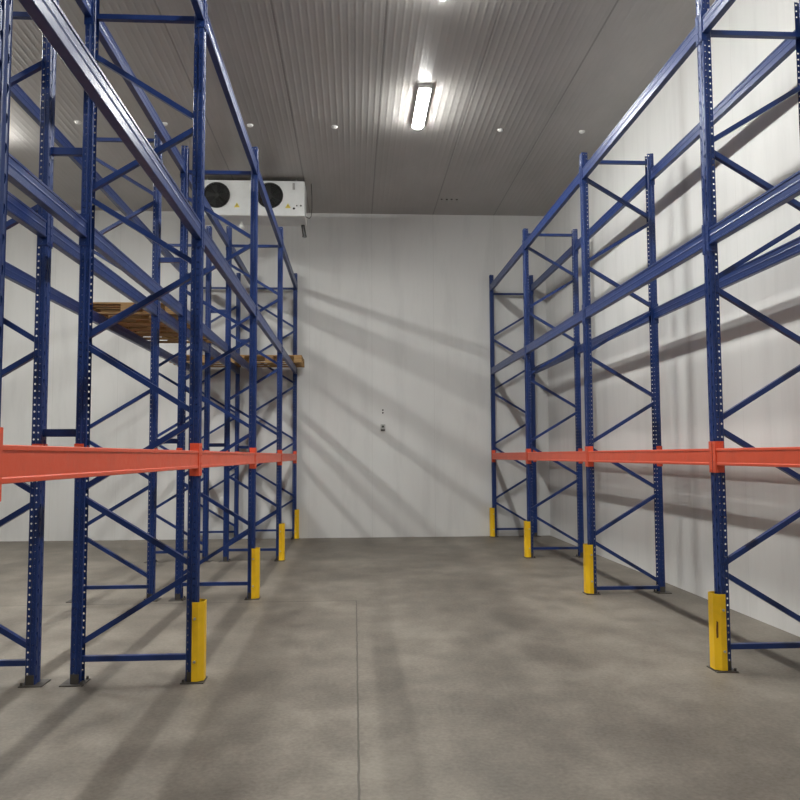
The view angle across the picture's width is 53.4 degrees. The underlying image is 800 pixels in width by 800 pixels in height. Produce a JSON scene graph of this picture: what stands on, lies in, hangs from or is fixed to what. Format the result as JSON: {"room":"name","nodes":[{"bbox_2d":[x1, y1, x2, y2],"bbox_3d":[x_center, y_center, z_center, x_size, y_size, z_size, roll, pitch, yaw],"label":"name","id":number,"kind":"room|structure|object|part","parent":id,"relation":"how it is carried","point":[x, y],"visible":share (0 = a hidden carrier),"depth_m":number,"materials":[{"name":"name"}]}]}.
{"room":"warehouse","nodes":[
{"label":"warehouse","id":0,"kind":"room"},
{"bbox_2d":[0,210,550,540],"bbox_3d":[-4.213,-0.519,15.700,14.785,6.464,0.200,0,-4,-3],"label":"wall","id":1,"kind":"structure","parent":0,"point":[393,312],"depth_m":15.74,"materials":[{"name":"white metal"}]},
{"bbox_2d":[8,0,714,215],"bbox_3d":[-3.518,-4.714,3.513,14.785,0.200,25.140,0,-4,-3],"label":"ceiling","id":2,"kind":"structure","parent":0,"point":[543,73],"depth_m":10.62,"materials":[{"name":"white metal"}]},
{"bbox_2d":[204,178,311,237],"bbox_3d":[-2.552,-3.422,14.118,1.975,0.909,0.616,0,-4,-3],"label":"cooler","id":3,"kind":"object","parent":2,"relation":"hanging from","point":[229,199],"visible":0.73,"depth_m":13.85,"materials":[{"name":"white metal"}]},
{"bbox_2d":[204,182,229,207],"bbox_3d":[-3.183,-3.558,13.802,0.462,0.460,0.039,0,-4,-3],"label":"fan grille","id":4,"kind":"object","parent":3,"relation":"attached to","point":[217,194],"depth_m":13.80,"materials":[{"name":"black plastic"}]},
{"bbox_2d":[238,221,244,229],"bbox_3d":[-2.816,-3.103,14.133,0.107,0.157,0.110,0,-4,-3],"label":"outlet","id":5,"kind":"object","parent":3,"relation":"attached to","point":[241,225],"depth_m":14.11,"materials":[{"name":"white plastic"}]},
{"bbox_2d":[204,208,306,225],"bbox_3d":[-2.608,-3.240,14.104,1.860,0.130,0.602,0,-4,-3],"label":"drip tray","id":6,"kind":"object","parent":3,"relation":"on","point":[284,216],"depth_m":13.86,"materials":[{"name":"white metal"}]},
{"bbox_3d":[-2.610,-3.553,14.132,1.852,0.502,0.590,0,-4,-3],"label":"casing","id":7,"kind":"part","parent":3,"relation":"part of","materials":[{"name":"white metal"}]},
{"bbox_2d":[258,183,282,207],"bbox_3d":[-2.267,-3.562,13.855,0.462,0.460,0.039,0,-4,-3],"label":"fan grille","id":8,"kind":"object","parent":3,"relation":"attached to","point":[274,190],"depth_m":13.86,"materials":[{"name":"black plastic"}]},
{"bbox_2d":[412,84,431,128],"bbox_3d":[0.294,-4.057,11.065,0.176,0.095,1.270,0,-4,-3],"label":"ceiling light","id":9,"kind":"object","parent":2,"relation":"attached to","point":[424,90],"visible":1,"depth_m":10.90,"materials":[{"name":"white plastic"}]},
{"bbox_2d":[0,536,799,799],"bbox_3d":[-3.486,1.934,3.049,14.785,0.200,25.140,0,-4,-3],"label":"floor","id":10,"kind":"structure","parent":0,"point":[463,667],"depth_m":5.55,"materials":[{"name":"concrete"}]},
{"bbox_2d":[0,0,240,687],"bbox_3d":[-3.197,-0.441,8.973,0.996,5.360,13.245,0,-4,-3],"label":"rack","id":11,"kind":"object","parent":10,"relation":"on","point":[35,219],"visible":0.56,"depth_m":7.30,"materials":[{"name":"blue metal"}]},
{"bbox_3d":[-2.586,1.972,5.628,0.162,0.075,0.180,0,-4,-3],"label":"plate","id":12,"kind":"part","parent":11,"relation":"part of","materials":[{"name":"metal"}]},
{"bbox_3d":[-2.615,-0.586,5.805,0.077,5.196,0.105,0,-4,-3],"label":"upright post","id":13,"kind":"part","parent":11,"relation":"part of","materials":[{"name":"blue metal"}]},
{"bbox_2d":[90,302,188,324],"bbox_3d":[-3.335,-1.085,10.026,1.200,0.144,0.800,0,-4,-4],"label":"wooden pallet","id":14,"kind":"object","parent":11,"relation":"on","point":[142,317],"visible":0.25,"depth_m":9.85,"materials":[{"name":"brown wood"}]},
{"bbox_2d":[108,315,189,334],"bbox_3d":[-3.369,-1.025,10.874,1.200,0.144,0.800,0,-4,-3],"label":"wooden pallet","id":15,"kind":"object","parent":11,"relation":"on","point":[162,330],"visible":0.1,"depth_m":10.83,"materials":[{"name":"brown wood"}]},
{"bbox_3d":[-2.773,2.200,8.895,0.162,0.077,0.180,0,-4,-3],"label":"plate","id":16,"kind":"part","parent":11,"relation":"part of","materials":[{"name":"metal"}]},
{"bbox_3d":[-2.803,-0.437,9.078,0.077,5.356,0.105,0,-4,-3],"label":"upright post","id":17,"kind":"part","parent":11,"relation":"part of","materials":[{"name":"blue metal"}]},
{"bbox_2d":[128,327,211,342],"bbox_3d":[-3.428,-0.965,11.730,1.200,0.144,0.800,0,-4,-4],"label":"wooden pallet","id":18,"kind":"object","parent":11,"relation":"on","point":[170,338],"visible":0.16,"depth_m":11.71,"materials":[{"name":"brown wood"}]},
{"bbox_2d":[169,355,240,366],"bbox_3d":[-3.667,-0.733,15.033,1.200,0.144,0.800,0,-4,-3],"label":"wooden pallet","id":19,"kind":"object","parent":11,"relation":"on","point":[188,356],"visible":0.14,"depth_m":14.96,"materials":[{"name":"brown wood"}]},
{"bbox_3d":[-2.988,-0.130,12.319,0.077,5.196,0.105,0,-4,-3],"label":"upright post","id":20,"kind":"part","parent":11,"relation":"part of","materials":[{"name":"blue metal"}]},
{"bbox_3d":[-3.170,0.093,15.496,0.077,5.196,0.105,0,-4,-3],"label":"upright post","id":21,"kind":"part","parent":11,"relation":"part of","materials":[{"name":"blue metal"}]},
{"bbox_2d":[0,0,299,686],"bbox_3d":[-2.175,-0.362,9.025,1.177,5.200,13.245,0,-4,-3],"label":"rack","id":22,"kind":"object","parent":10,"relation":"on","point":[18,463],"depth_m":5.85,"materials":[{"name":"blue metal"}]},
{"bbox_3d":[-1.313,-0.820,2.548,0.077,5.196,0.105,0,-4,-3],"label":"upright post","id":23,"kind":"part","parent":22,"relation":"part of","materials":[{"name":"blue metal"}]},
{"bbox_3d":[-2.306,1.972,5.644,0.162,0.075,0.180,0,-4,-3],"label":"plate","id":24,"kind":"part","parent":22,"relation":"part of","materials":[{"name":"metal"}]},
{"bbox_3d":[-2.302,-0.587,5.823,0.077,5.196,0.105,0,-4,-3],"label":"upright post","id":25,"kind":"part","parent":22,"relation":"part of","materials":[{"name":"blue metal"}]},
{"bbox_3d":[-2.493,2.201,8.911,0.162,0.075,0.180,0,-4,-3],"label":"plate","id":26,"kind":"part","parent":22,"relation":"part of","materials":[{"name":"metal"}]},
{"bbox_3d":[-2.489,-0.358,9.090,0.077,5.196,0.105,0,-4,-3],"label":"upright post","id":27,"kind":"part","parent":22,"relation":"part of","materials":[{"name":"blue metal"}]},
{"bbox_3d":[-1.473,1.971,5.692,0.162,0.075,0.180,0,-4,-3],"label":"plate","id":28,"kind":"part","parent":22,"relation":"part of","materials":[{"name":"metal"}]},
{"bbox_3d":[-1.503,-0.587,5.869,0.077,5.196,0.105,0,-4,-3],"label":"upright post","id":29,"kind":"part","parent":22,"relation":"part of","materials":[{"name":"blue metal"}]},
{"bbox_3d":[-1.441,1.720,5.711,0.082,0.553,0.178,0,-4,-3],"label":"post guard","id":30,"kind":"part","parent":22,"relation":"part of","materials":[{"name":"yellow metal"}]},
{"bbox_3d":[-2.679,2.428,12.157,0.162,0.075,0.180,0,-4,-3],"label":"plate","id":31,"kind":"part","parent":22,"relation":"part of","materials":[{"name":"metal"}]},
{"bbox_3d":[-2.675,-0.130,12.337,0.077,5.196,0.105,0,-4,-3],"label":"upright post","id":32,"kind":"part","parent":22,"relation":"part of","materials":[{"name":"blue metal"}]},
{"bbox_3d":[-1.690,-0.358,9.136,0.077,5.196,0.105,0,-4,-3],"label":"upright post","id":33,"kind":"part","parent":22,"relation":"part of","materials":[{"name":"blue metal"}]},
{"bbox_3d":[-1.660,2.200,8.958,0.162,0.075,0.180,0,-4,-3],"label":"plate","id":34,"kind":"part","parent":22,"relation":"part of","materials":[{"name":"metal"}]},
{"bbox_3d":[-1.628,1.949,8.978,0.082,0.553,0.178,0,-4,-3],"label":"post guard","id":35,"kind":"part","parent":22,"relation":"part of","materials":[{"name":"yellow metal"}]},
{"bbox_2d":[236,355,303,366],"bbox_3d":[-2.444,-0.735,15.103,1.200,0.144,0.800,0,-4,-3],"label":"wooden pallet","id":36,"kind":"object","parent":22,"relation":"on","point":[298,360],"visible":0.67,"depth_m":14.90,"materials":[{"name":"brown wood"}]},
{"bbox_3d":[-1.876,-0.131,12.383,0.077,5.196,0.105,0,-4,-3],"label":"upright post","id":37,"kind":"part","parent":22,"relation":"part of","materials":[{"name":"blue metal"}]},
{"bbox_3d":[-1.814,2.177,12.224,0.082,0.553,0.178,0,-4,-3],"label":"post guard","id":38,"kind":"part","parent":22,"relation":"part of","materials":[{"name":"yellow metal"}]},
{"bbox_3d":[-2.058,0.092,15.560,0.077,5.196,0.105,0,-4,-3],"label":"upright post","id":39,"kind":"part","parent":22,"relation":"part of","materials":[{"name":"blue metal"}]},
{"bbox_3d":[-1.996,2.400,15.401,0.082,0.553,0.178,0,-4,-3],"label":"post guard","id":40,"kind":"part","parent":22,"relation":"part of","materials":[{"name":"yellow metal"}]},
{"bbox_2d":[489,0,799,672],"bbox_3d":[2.619,-0.376,9.301,0.996,5.220,13.245,0,-4,-3],"label":"rack","id":41,"kind":"object","parent":10,"relation":"on","point":[717,457],"depth_m":7.72,"materials":[{"name":"blue metal"}]},
{"bbox_3d":[1.807,2.396,15.619,0.082,0.553,0.178,0,-4,-3],"label":"post guard","id":42,"kind":"part","parent":41,"relation":"part of","materials":[{"name":"yellow metal"}]},
{"bbox_3d":[1.847,0.088,15.783,0.077,5.196,0.105,0,-4,-3],"label":"upright post","id":43,"kind":"part","parent":41,"relation":"part of","materials":[{"name":"blue metal"}]},
{"bbox_3d":[1.989,2.174,12.442,0.082,0.553,0.178,0,-4,-3],"label":"post guard","id":44,"kind":"part","parent":41,"relation":"part of","materials":[{"name":"yellow metal"}]},
{"bbox_3d":[2.029,-0.144,12.607,0.077,5.216,0.105,0,-4,-3],"label":"upright post","id":45,"kind":"part","parent":41,"relation":"part of","materials":[{"name":"blue metal"}]},
{"bbox_3d":[2.646,0.088,15.829,0.077,5.196,0.105,0,-4,-3],"label":"upright post","id":46,"kind":"part","parent":41,"relation":"part of","materials":[{"name":"blue metal"}]},
{"bbox_3d":[2.827,-0.145,12.653,0.077,5.216,0.105,0,-4,-3],"label":"upright post","id":47,"kind":"part","parent":41,"relation":"part of","materials":[{"name":"blue metal"}]},
{"bbox_3d":[2.215,-0.362,9.360,0.077,5.196,0.105,0,-4,-3],"label":"upright post","id":48,"kind":"part","parent":41,"relation":"part of","materials":[{"name":"blue metal"}]},
{"bbox_3d":[2.175,1.946,9.196,0.082,0.553,0.178,0,-4,-3],"label":"post guard","id":49,"kind":"part","parent":41,"relation":"part of","materials":[{"name":"yellow metal"}]},
{"bbox_3d":[2.210,2.196,9.180,0.162,0.075,0.180,0,-4,-3],"label":"plate","id":50,"kind":"part","parent":41,"relation":"part of","materials":[{"name":"metal"}]},
{"bbox_3d":[3.013,-0.363,9.405,0.077,5.196,0.105,0,-4,-3],"label":"upright post","id":51,"kind":"part","parent":41,"relation":"part of","materials":[{"name":"blue metal"}]},
{"bbox_3d":[3.043,2.196,9.228,0.162,0.075,0.180,0,-4,-3],"label":"plate","id":52,"kind":"part","parent":41,"relation":"part of","materials":[{"name":"metal"}]},
{"bbox_3d":[2.402,-0.591,6.093,0.077,5.196,0.105,0,-4,-3],"label":"upright post","id":53,"kind":"part","parent":41,"relation":"part of","materials":[{"name":"blue metal"}]},
{"bbox_3d":[2.362,1.717,5.929,0.082,0.553,0.178,0,-4,-3],"label":"post guard","id":54,"kind":"part","parent":41,"relation":"part of","materials":[{"name":"yellow metal"}]},
{"bbox_3d":[2.397,1.967,5.913,0.162,0.075,0.180,0,-4,-3],"label":"plate","id":55,"kind":"part","parent":41,"relation":"part of","materials":[{"name":"metal"}]},
{"bbox_3d":[3.200,-0.592,6.139,0.077,5.196,0.105,0,-4,-3],"label":"upright post","id":56,"kind":"part","parent":41,"relation":"part of","materials":[{"name":"blue metal"}]},
{"bbox_2d":[545,0,799,636],"bbox_3d":[3.778,-1.396,3.698,0.200,6.464,24.740,0,-4,-3],"label":"wall","id":57,"kind":"structure","parent":0,"point":[754,354],"depth_m":9.20,"materials":[{"name":"white metal"}]}
]}

